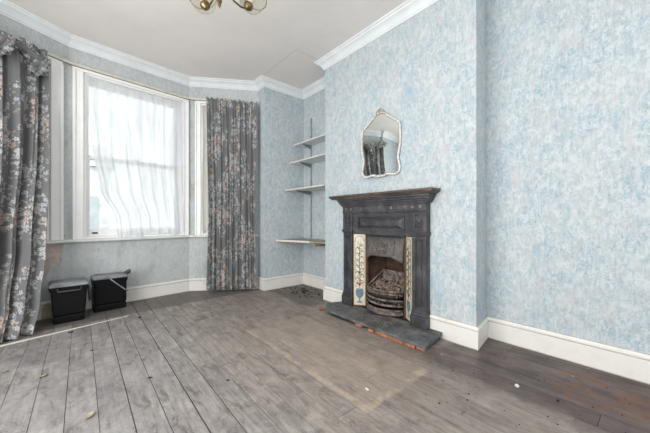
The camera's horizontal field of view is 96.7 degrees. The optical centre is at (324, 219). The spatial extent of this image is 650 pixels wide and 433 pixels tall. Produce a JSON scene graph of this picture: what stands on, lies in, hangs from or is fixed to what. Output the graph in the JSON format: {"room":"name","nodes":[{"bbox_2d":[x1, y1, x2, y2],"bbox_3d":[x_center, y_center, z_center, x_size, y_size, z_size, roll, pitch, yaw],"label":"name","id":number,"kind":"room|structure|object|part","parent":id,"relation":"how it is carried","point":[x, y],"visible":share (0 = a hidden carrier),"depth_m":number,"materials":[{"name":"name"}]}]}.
{"room":"living room","nodes":[
{"label":"living room","id":0,"kind":"room"},
{"bbox_2d":[0,14,67,301],"bbox_3d":[-2.869,-0.455,2.566,0.200,2.910,0.972,0,0,19],"label":"wall","id":1,"kind":"structure","parent":0,"point":[56,264],"depth_m":2.85,"materials":[{"name":"paint"}]},
{"bbox_2d":[47,56,63,240],"bbox_3d":[-2.849,-0.688,2.578,0.230,1.785,0.750,0,0,19],"label":"window","id":2,"kind":"structure","parent":1,"relation":"in","point":[55,221],"depth_m":2.85,"materials":[{"name":"paint"}]},
{"bbox_2d":[68,47,188,292],"bbox_3d":[-2.290,-0.455,3.465,0.200,2.910,1.289,0,0,43],"label":"wall","id":3,"kind":"structure","parent":0,"point":[150,261],"depth_m":3.34,"materials":[{"name":"paper"}]},
{"bbox_2d":[72,66,188,238],"bbox_3d":[-2.272,-0.688,3.462,0.230,1.785,1.165,0,0,43],"label":"window","id":4,"kind":"structure","parent":3,"relation":"in","point":[81,158],"depth_m":3.05,"materials":[{"name":"paint"}]},
{"bbox_3d":[-2.303,-1.094,3.502,0.040,0.868,0.961,0,0,43],"label":"sash","id":5,"kind":"part","parent":4,"relation":"part of","materials":[{"name":"paint"}]},
{"bbox_3d":[-2.270,-0.258,3.471,0.040,0.885,0.961,0,0,43],"label":"sash","id":6,"kind":"part","parent":4,"relation":"part of","materials":[{"name":"glass"}]},
{"bbox_2d":[84,74,183,237],"bbox_3d":[-2.194,-0.649,3.401,0.048,1.758,1.009,0,0,43],"label":"curtain","id":7,"kind":"object","parent":4,"relation":"hanging from","point":[137,136],"visible":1,"depth_m":3.39,"materials":[{"name":"white fabric"}]},
{"bbox_2d":[38,48,255,102],"bbox_3d":[-2.081,-1.597,3.228,2.693,0.025,0.508,0,0,-43],"label":"track","id":8,"kind":"object","parent":3,"relation":"attached to","point":[49,53],"visible":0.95,"depth_m":3.27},
{"bbox_2d":[0,30,50,342],"bbox_3d":[-2.622,-0.361,2.250,0.426,2.593,0.939,0,0,15],"label":"floral curtain","id":9,"kind":"object","parent":8,"relation":"hanging from","point":[24,67],"visible":1,"depth_m":2.47,"materials":[{"name":"fabric"}]},
{"bbox_2d":[206,97,256,290],"bbox_3d":[-1.230,-0.341,3.823,0.646,2.532,0.080,0,0,-10],"label":"floral curtain","id":10,"kind":"object","parent":8,"relation":"hanging from","point":[231,125],"visible":1,"depth_m":3.82,"materials":[{"name":"fabric"}]},
{"bbox_2d":[47,234,258,243],"bbox_3d":[-2.076,0.220,3.214,2.743,0.030,0.550,0,0,-43],"label":"trim","id":11,"kind":"structure","parent":3,"relation":"attached to","point":[257,235],"depth_m":3.24,"materials":[{"name":"paint"}]},
{"bbox_2d":[7,0,405,88],"bbox_3d":[-0.688,-1.935,1.317,4.850,0.150,5.900,0,0,-40],"label":"ceiling","id":12,"kind":"structure","parent":0,"point":[283,42],"depth_m":2.84,"materials":[{"name":"white paint"}]},
{"bbox_2d":[190,0,266,14],"bbox_3d":[-0.615,-1.543,1.680,0.493,0.634,0.493,0,0,-1],"label":"chandelier","id":13,"kind":"object","parent":12,"relation":"hanging from","point":[247,5],"visible":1,"depth_m":1.82,"materials":[{"name":"gold metal"}]},
{"bbox_3d":[-0.776,-1.394,1.834,0.167,0.140,0.169,0,0,-40],"label":"lamp shade","id":14,"kind":"part","parent":13,"relation":"part of","materials":[{"name":"clear glass"}]},
{"bbox_3d":[-0.545,-1.344,1.752,0.012,0.081,0.177,0,0,44],"label":"arm","id":15,"kind":"part","parent":13,"relation":"part of","materials":[{"name":"gold metal"}]},
{"bbox_3d":[-0.460,-1.394,1.841,0.169,0.140,0.167,0,0,-40],"label":"lamp shade","id":16,"kind":"part","parent":13,"relation":"part of","materials":[{"name":"clear glass"}]},
{"bbox_2d":[189,87,258,277],"bbox_3d":[-1.336,-0.455,4.016,1.062,2.910,0.200,0,0,-9],"label":"wall","id":17,"kind":"structure","parent":0,"point":[198,246],"depth_m":3.86,"materials":[{"name":"paper"}]},
{"bbox_2d":[36,276,257,320],"bbox_3d":[-2.085,0.865,3.224,2.743,0.170,0.524,0,0,-43],"label":"baseboard","id":18,"kind":"structure","parent":17,"relation":"attached to","point":[134,293],"depth_m":3.56,"materials":[{"name":"paint"}]},
{"bbox_2d":[195,101,207,234],"bbox_3d":[-1.370,-0.688,3.995,0.750,1.785,0.230,0,0,-9],"label":"window","id":19,"kind":"structure","parent":17,"relation":"in","point":[198,104],"depth_m":3.84,"materials":[{"name":"paint"}]},
{"bbox_2d":[201,106,207,230],"bbox_3d":[-1.372,-0.680,3.893,0.566,1.660,0.036,0,0,-8],"label":"curtain","id":20,"kind":"object","parent":19,"relation":"hanging from","point":[204,177],"visible":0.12,"depth_m":3.86,"materials":[{"name":"white fabric"}]},
{"bbox_2d":[259,87,303,277],"bbox_3d":[-0.550,-0.455,4.203,0.845,2.910,0.200,0,0,-40],"label":"wall","id":21,"kind":"structure","parent":0,"point":[281,115],"depth_m":4.00,"materials":[{"name":"paper"}]},
{"bbox_2d":[0,284,649,432],"bbox_3d":[-0.727,0.961,1.349,4.998,0.022,5.800,0,0,-40],"label":"floor","id":22,"kind":"structure","parent":0,"point":[300,368],"depth_m":1.72,"materials":[{"name":"grey wood"}]},
{"bbox_2d":[41,303,52,319],"bbox_3d":[-2.645,0.870,2.774,0.017,0.150,0.122,0,0,31],"label":"paper","id":23,"kind":"object","parent":22,"relation":"on","point":[46,309],"visible":0.65,"depth_m":2.76,"materials":[{"name":"paper"}]},
{"bbox_2d":[0,316,125,346],"bbox_3d":[-2.198,0.948,2.489,0.032,0.004,0.880,0,0,36],"label":"floor strip","id":24,"kind":"object","parent":22,"relation":"on","point":[124,316],"visible":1,"depth_m":2.38,"materials":[{"name":"beige wood"}]},
{"bbox_2d":[48,277,90,324],"bbox_3d":[-2.417,0.763,2.740,0.304,0.373,0.287,0,0,-44],"label":"waste bin","id":25,"kind":"object","parent":22,"relation":"on","point":[68,296],"visible":1,"depth_m":2.66,"materials":[{"name":"black plastic"}]},
{"bbox_3d":[-2.433,0.596,2.743,0.279,0.038,0.262,0,0,-44],"label":"lid","id":26,"kind":"part","parent":25,"relation":"part of","materials":[{"name":"grey plastic"}]},
{"bbox_3d":[-2.328,0.713,2.845,0.030,0.178,0.228,0,0,-44],"label":"carry handle","id":27,"kind":"part","parent":25,"relation":"part of","materials":[{"name":"grey plastic"}]},
{"bbox_2d":[84,411,93,418],"bbox_3d":[-1.136,0.944,1.393,0.028,0.009,0.056,0,0,9],"label":"dry leaf","id":28,"kind":"object","parent":22,"relation":"on","point":[92,412],"visible":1,"depth_m":1.40,"materials":[{"name":"beige plant"}]},
{"bbox_2d":[90,269,130,312],"bbox_3d":[-2.279,0.752,3.084,0.222,0.395,0.338,0,0,44],"label":"waste bin","id":29,"kind":"object","parent":22,"relation":"on","point":[109,290],"visible":1,"depth_m":3.02,"materials":[{"name":"black plastic"}]},
{"bbox_3d":[-2.300,0.599,3.081,0.195,0.038,0.300,0,0,44],"label":"lid","id":30,"kind":"part","parent":29,"relation":"part of","materials":[{"name":"grey plastic"}]},
{"bbox_3d":[-2.177,0.687,3.053,0.032,0.166,0.171,0,0,44],"label":"carry handle","id":31,"kind":"part","parent":29,"relation":"part of","materials":[{"name":"grey plastic"}]},
{"bbox_2d":[326,301,441,350],"bbox_3d":[0.434,0.923,2.631,0.354,0.056,1.259,0,0,-40],"label":"hearth slab","id":32,"kind":"object","parent":22,"relation":"on","point":[423,339],"visible":0.97,"depth_m":2.42,"materials":[{"name":"stone"}]},
{"bbox_2d":[344,309,418,336],"bbox_3d":[0.433,0.893,2.578,0.213,0.017,0.901,0,0,-40],"label":"crumbs","id":33,"kind":"object","parent":32,"relation":"on","point":[368,315],"visible":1,"depth_m":2.61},
{"bbox_2d":[329,187,440,329],"bbox_3d":[0.592,0.346,2.828,0.425,1.195,1.213,0,0,-40],"label":"fireplace","id":34,"kind":"object","parent":22,"relation":"on","point":[387,234],"visible":1,"depth_m":2.68,"materials":[{"name":"metal"}]},
{"bbox_3d":[0.259,0.121,3.056,0.080,0.034,0.148,0,0,-40],"label":"capital moulding","id":35,"kind":"part","parent":34,"relation":"part of","materials":[{"name":"metal"}]},
{"bbox_3d":[0.264,0.449,3.060,0.067,0.622,0.128,0,0,-40],"label":"leg","id":36,"kind":"part","parent":34,"relation":"part of","materials":[{"name":"metal"}]},
{"bbox_3d":[0.356,0.516,2.973,0.122,0.732,0.010,0,0,13],"label":"tile panel","id":37,"kind":"part","parent":34,"relation":"part of","materials":[{"name":"beige tile"}]},
{"bbox_3d":[0.509,0.033,2.719,0.012,0.135,0.551,0,0,-40],"label":"panel frame","id":38,"kind":"part","parent":34,"relation":"part of","materials":[{"name":"metal"}]},
{"bbox_3d":[0.506,0.033,2.717,0.020,0.099,0.515,0,0,-40],"label":"raised panel","id":39,"kind":"part","parent":34,"relation":"part of","materials":[{"name":"metal"}]},
{"bbox_3d":[0.530,0.683,2.739,0.119,0.061,0.430,0,0,-40],"label":"rail","id":40,"kind":"part","parent":34,"relation":"part of","materials":[{"name":"metal"}]},
{"bbox_2d":[329,187,440,200],"bbox_3d":[0.485,-0.231,2.738,0.145,0.041,1.213,0,0,-40],"label":"mantel shelf","id":41,"kind":"object","parent":34,"relation":"attached to","point":[428,191],"depth_m":2.55,"materials":[{"name":"wood"}]},
{"bbox_2d":[366,235,403,263],"bbox_3d":[0.546,0.279,2.752,0.081,0.242,0.444,0,0,-40],"label":"hood","id":42,"kind":"object","parent":34,"relation":"attached to","point":[392,246],"depth_m":2.71,"materials":[{"name":"metal"}]},
{"bbox_2d":[366,269,403,307],"bbox_3d":[0.621,0.653,2.816,0.250,0.284,0.417,0,0,-40],"label":"basket","id":43,"kind":"object","parent":34,"relation":"on","point":[392,281],"depth_m":2.84,"materials":[{"name":"metal"}]},
{"bbox_3d":[0.516,-0.175,2.725,0.113,0.071,1.073,0,0,-40],"label":"cornice moulding","id":44,"kind":"part","parent":34,"relation":"part of","materials":[{"name":"metal"}]},
{"bbox_3d":[0.733,0.516,2.527,0.010,0.732,0.125,0,0,-4],"label":"tile panel","id":45,"kind":"part","parent":34,"relation":"part of","materials":[{"name":"beige tile"}]},
{"bbox_3d":[0.799,0.121,2.417,0.080,0.034,0.148,0,0,-40],"label":"capital moulding","id":46,"kind":"part","parent":34,"relation":"part of","materials":[{"name":"metal"}]},
{"bbox_3d":[0.804,0.449,2.421,0.067,0.622,0.128,0,0,-40],"label":"leg","id":47,"kind":"part","parent":34,"relation":"part of","materials":[{"name":"metal"}]},
{"bbox_2d":[211,286,629,432],"bbox_3d":[0.157,0.948,2.438,1.553,0.011,3.291,0,0,-40],"label":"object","id":48,"kind":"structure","parent":22,"relation":"on","point":[305,286],"depth_m":3.23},
{"bbox_2d":[325,0,485,325],"bbox_3d":[0.672,-0.455,2.865,0.305,2.810,1.710,0,0,-40],"label":"wall","id":49,"kind":"structure","parent":0,"point":[428,72],"depth_m":2.37,"materials":[{"name":"paper"}]},
{"bbox_2d":[258,272,342,301],"bbox_3d":[-0.227,0.865,3.649,0.666,0.170,1.394,0,0,-40],"label":"baseboard","id":50,"kind":"structure","parent":49,"relation":"attached to","point":[270,283],"depth_m":3.95,"materials":[{"name":"paint"}]},
{"bbox_2d":[361,109,400,177],"bbox_3d":[0.523,-0.729,2.751,0.028,0.654,0.453,0,0,-45],"label":"wall mirror","id":51,"kind":"object","parent":49,"relation":"attached to","point":[381,138],"visible":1,"depth_m":2.74,"materials":[{"name":"clear glass"}]},
{"bbox_2d":[430,314,488,350],"bbox_3d":[1.108,0.865,2.335,0.329,0.170,0.384,0,0,-40],"label":"baseboard","id":52,"kind":"structure","parent":49,"relation":"attached to","point":[464,334],"depth_m":2.20,"materials":[{"name":"paint"}]},
{"bbox_2d":[304,0,649,353],"bbox_3d":[1.363,-0.455,2.438,0.200,2.910,4.965,0,0,-40],"label":"wall","id":53,"kind":"structure","parent":0,"point":[568,81],"depth_m":1.97,"materials":[{"name":"paper"}]},
{"bbox_2d":[0,0,488,99],"bbox_3d":[-0.669,-1.812,1.268,4.415,0.095,5.400,0,0,-40],"label":"trim","id":54,"kind":"structure","parent":53,"relation":"attached to","point":[408,9],"depth_m":3.09,"materials":[{"name":"paint"}]},
{"bbox_2d":[276,238,324,246],"bbox_3d":[-0.227,0.309,3.796,0.473,0.071,0.832,0,0,-40],"label":"wall shelf","id":55,"kind":"object","parent":53,"relation":"attached to","point":[316,242],"visible":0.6,"depth_m":3.78,"materials":[{"name":"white wood"}]},
{"bbox_2d":[285,184,324,194],"bbox_3d":[-0.168,-0.378,3.839,0.327,0.077,0.842,0,0,-40],"label":"wall shelf","id":56,"kind":"object","parent":53,"relation":"attached to","point":[306,190],"visible":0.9,"depth_m":3.84,"materials":[{"name":"white wood"}]},
{"bbox_2d":[290,153,324,167],"bbox_3d":[-0.138,-0.769,3.865,0.247,0.077,0.842,0,0,-40],"label":"wall shelf","id":57,"kind":"object","parent":53,"relation":"attached to","point":[307,162],"visible":0.75,"depth_m":3.91,"materials":[{"name":"white wood"}]},
{"bbox_2d":[293,134,324,148],"bbox_3d":[-0.115,-1.032,3.884,0.187,0.077,0.842,0,0,-40],"label":"wall shelf","id":58,"kind":"object","parent":53,"relation":"attached to","point":[321,138],"visible":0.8,"depth_m":3.95,"materials":[{"name":"white wood"}]},
{"bbox_2d":[310,118,311,237],"bbox_3d":[-0.198,-0.590,4.114,0.018,1.700,0.024,0,0,-40],"label":"upright","id":59,"kind":"object","parent":53,"relation":"attached to","point":[310,118],"visible":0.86,"depth_m":4.10,"materials":[{"name":"metal"}]},
{"bbox_2d":[488,316,649,384],"bbox_3d":[2.027,0.865,1.481,0.021,0.170,2.245,0,0,-40],"label":"baseboard","id":60,"kind":"structure","parent":53,"relation":"attached to","point":[627,363],"depth_m":1.91,"materials":[{"name":"paint"}]},
{"label":"outside","id":61,"kind":"structure","parent":0,"visible":0},
{"bbox_3d":[-11.166,1.800,13.214,40.000,0.100,25.400,0,0,-40],"label":"ground","id":62,"kind":"structure","parent":61,"visible":0},
{"bbox_2d":[89,144,108,228],"bbox_3d":[-13.150,-0.800,11.145,7.900,5.100,4.400,0,0,-40],"label":"neighbouring house","id":63,"kind":"structure","parent":62,"relation":"on","point":[99,208],"depth_m":11.76,"materials":[{"name":"white"}]}
]}

